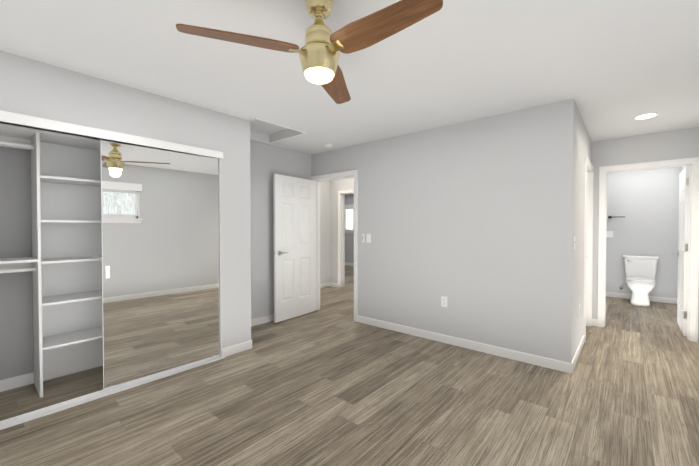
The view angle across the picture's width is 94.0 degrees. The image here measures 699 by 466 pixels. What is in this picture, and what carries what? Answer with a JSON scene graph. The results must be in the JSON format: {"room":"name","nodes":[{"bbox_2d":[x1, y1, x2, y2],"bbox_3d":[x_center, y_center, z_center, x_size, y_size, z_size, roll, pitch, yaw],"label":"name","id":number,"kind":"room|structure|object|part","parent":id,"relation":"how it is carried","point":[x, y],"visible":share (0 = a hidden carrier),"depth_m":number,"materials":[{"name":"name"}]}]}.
{"room":"empty bedroom","nodes":[
{"label":"empty bedroom","id":0,"kind":"room"},
{"bbox_2d":[0,121,99,379],"bbox_3d":[-2.438,0.039,2.502,0.590,2.440,3.110,1,1,41],"label":"wall","id":1,"kind":"structure","parent":0,"point":[16,328],"depth_m":2.64,"materials":[{"name":"paint"}]},
{"bbox_2d":[0,51,250,348],"bbox_3d":[-2.144,0.042,2.315,0.100,2.440,3.210,1,1,41],"label":"wall","id":2,"kind":"structure","parent":0,"point":[31,87],"depth_m":2.88,"materials":[{"name":"paint"}]},
{"bbox_2d":[100,138,218,389],"bbox_3d":[-1.618,0.230,2.895,0.016,2.007,0.940,1,1,42],"label":"mirrored closet door","id":3,"kind":"structure","parent":2,"relation":"in","point":[160,252],"depth_m":2.83,"materials":[{"name":"silver glass"}]},
{"bbox_2d":[250,141,310,318],"bbox_3d":[-2.180,0.026,3.348,0.120,2.440,4.730,1,1,41],"label":"wall","id":4,"kind":"structure","parent":0,"point":[267,162],"depth_m":4.45,"materials":[{"name":"paint"}]},
{"bbox_2d":[273,174,315,322],"bbox_3d":[-0.774,0.205,4.733,0.160,2.014,0.811,1,1,37],"label":"bedroom door","id":5,"kind":"structure","parent":4,"relation":"in","point":[294,204],"depth_m":4.68,"materials":[{"name":"white wood"}]},
{"bbox_2d":[320,180,329,283],"bbox_3d":[-0.998,-0.025,6.661,0.120,2.440,1.600,1,1,41],"label":"wall","id":6,"kind":"structure","parent":0,"point":[324,231],"depth_m":7.11,"materials":[{"name":"paint"}]},
{"bbox_2d":[330,177,353,282],"bbox_3d":[1.282,-0.013,5.839,4.650,2.440,0.120,1,1,41],"label":"wall","id":7,"kind":"structure","parent":0,"point":[337,185],"depth_m":7.13,"materials":[{"name":"paint"}]},
{"bbox_2d":[0,265,698,465],"bbox_3d":[-0.462,1.267,5.239,9.070,0.100,10.050,1,1,41],"label":"floor","id":8,"kind":"structure","parent":0,"point":[331,382],"depth_m":2.38,"materials":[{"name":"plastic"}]},
{"bbox_2d":[0,123,102,397],"bbox_3d":[-2.508,0.238,2.565,0.374,2.039,3.106,1,1,41],"label":"shelving tower","id":9,"kind":"object","parent":8,"relation":"on","point":[63,263],"visible":0.56,"depth_m":2.82,"materials":[{"name":"white wood"}]},
{"bbox_2d":[619,255,658,306],"bbox_3d":[4.975,0.808,5.607,0.521,0.806,0.735,1,1,41],"label":"toilet","id":10,"kind":"object","parent":8,"relation":"on","point":[640,271],"visible":1,"depth_m":5.61,"materials":[{"name":"white ceramic"}]},
{"bbox_2d":[345,195,353,262],"bbox_3d":[2.282,-0.068,9.407,7.780,2.440,0.120,1,1,41],"label":"wall","id":11,"kind":"structure","parent":0,"point":[349,243],"depth_m":11.29,"materials":[{"name":"paint"}]},
{"bbox_2d":[345,204,353,232],"bbox_3d":[0.137,-0.483,11.186,0.980,0.985,0.165,1,1,41],"label":"window","id":12,"kind":"structure","parent":11,"relation":"in","point":[349,207],"depth_m":11.28,"materials":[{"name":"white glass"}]},
{"bbox_2d":[0,0,698,194],"bbox_3d":[-0.462,-1.293,5.200,9.070,0.140,10.050,1,1,41],"label":"ceiling","id":13,"kind":"structure","parent":0,"point":[612,68],"depth_m":2.22,"materials":[{"name":"paint"}]},
{"bbox_2d":[250,119,287,134],"bbox_3d":[-1.019,-1.323,3.889,0.790,0.040,0.745,1,1,41],"label":"panel","id":14,"kind":"object","parent":13,"relation":"attached to","point":[256,125],"visible":0.14,"depth_m":4.03,"materials":[{"name":"paint"}]},
{"bbox_2d":[176,0,442,103],"bbox_3d":[-0.043,-0.950,1.550,1.015,0.460,1.126,1,-13,40],"label":"fan","id":15,"kind":"object","parent":13,"relation":"hanging from","point":[375,27],"depth_m":1.51,"materials":[{"name":"brown wood"}]},
{"bbox_3d":[-0.470,-0.884,1.498,0.582,0.012,0.146,0,15,-19],"label":"fan blade","id":16,"kind":"part","parent":15,"relation":"part of","materials":[{"name":"brown wood"}]},
{"bbox_3d":[-0.092,-0.891,1.952,0.146,0.012,0.582,-14,-2,11],"label":"fan blade","id":17,"kind":"part","parent":15,"relation":"part of","materials":[{"name":"brown wood"}]},
{"bbox_2d":[324,143,332,147],"bbox_3d":[-0.291,-1.191,4.455,0.128,0.040,0.128,1,1,41],"label":"smoke detector","id":18,"kind":"object","parent":13,"relation":"attached to","point":[328,145],"visible":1,"depth_m":4.41,"materials":[{"name":"white plastic"}]},
{"bbox_2d":[633,113,658,119],"bbox_3d":[3.022,-1.189,3.326,0.196,0.008,0.196,1,1,41],"label":"recessed light","id":19,"kind":"object","parent":13,"relation":"in","point":[645,116],"visible":1,"depth_m":3.33,"materials":[{"name":"white plastic"}]},
{"bbox_2d":[311,99,574,362],"bbox_3d":[0.207,0.008,4.494,4.770,2.440,0.120,1,1,41],"label":"wall","id":20,"kind":"structure","parent":0,"point":[472,221],"depth_m":3.45,"materials":[{"name":"paint"}]},
{"bbox_2d":[0,110,698,429],"bbox_3d":[-0.462,-0.003,5.220,8.830,2.440,9.810,1,1,41],"label":"trim","id":21,"kind":"structure","parent":20,"relation":"attached to","point":[541,361],"depth_m":3.71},
{"bbox_2d":[366,234,370,242],"bbox_3d":[0.255,0.070,4.367,0.072,0.117,0.010,1,1,41],"label":"light switch","id":22,"kind":"object","parent":20,"relation":"attached to","point":[368,238],"visible":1,"depth_m":4.36,"materials":[{"name":"white plastic"}]},
{"bbox_2d":[441,296,446,306],"bbox_3d":[1.070,0.776,3.681,0.072,0.117,0.008,1,1,41],"label":"outlet","id":23,"kind":"object","parent":20,"relation":"attached to","point":[443,301],"visible":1,"depth_m":3.68,"materials":[{"name":"white plastic"}]},
{"bbox_2d":[573,103,591,356],"bbox_3d":[3.433,0.005,4.684,0.120,2.440,4.370,1,1,41],"label":"wall","id":24,"kind":"structure","parent":0,"point":[583,145],"depth_m":3.30,"materials":[{"name":"paint"}]},
{"bbox_2d":[606,167,681,298],"bbox_3d":[5.261,-0.014,5.916,1.050,2.440,0.120,1,1,41],"label":"wall","id":25,"kind":"structure","parent":0,"point":[645,203],"depth_m":5.82,"materials":[{"name":"paint"}]},
{"bbox_2d":[606,231,612,236],"bbox_3d":[4.896,0.023,6.144,0.118,0.117,0.008,1,1,41],"label":"outlet","id":26,"kind":"object","parent":25,"relation":"attached to","point":[609,233],"visible":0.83,"depth_m":6.14,"materials":[{"name":"white plastic"}]},
{"bbox_2d":[592,127,698,341],"bbox_3d":[3.653,0.015,4.042,1.050,2.440,0.120,1,1,41],"label":"wall","id":27,"kind":"structure","parent":0,"point":[672,145],"depth_m":4.05,"materials":[{"name":"paint"}]},
{"bbox_2d":[673,166,688,336],"bbox_3d":[4.230,0.215,4.133,0.160,2.014,0.773,1,1,41],"label":"bathroom door","id":28,"kind":"structure","parent":27,"relation":"in","point":[682,253],"depth_m":3.95,"materials":[{"name":"white wood"}]},
{"label":"outside","id":29,"kind":"structure","parent":0,"visible":0},
{"bbox_2d":[346,209,352,228],"bbox_3d":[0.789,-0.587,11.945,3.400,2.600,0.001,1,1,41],"label":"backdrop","id":30,"kind":"structure","parent":29,"point":[350,216],"depth_m":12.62,"materials":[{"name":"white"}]}
]}

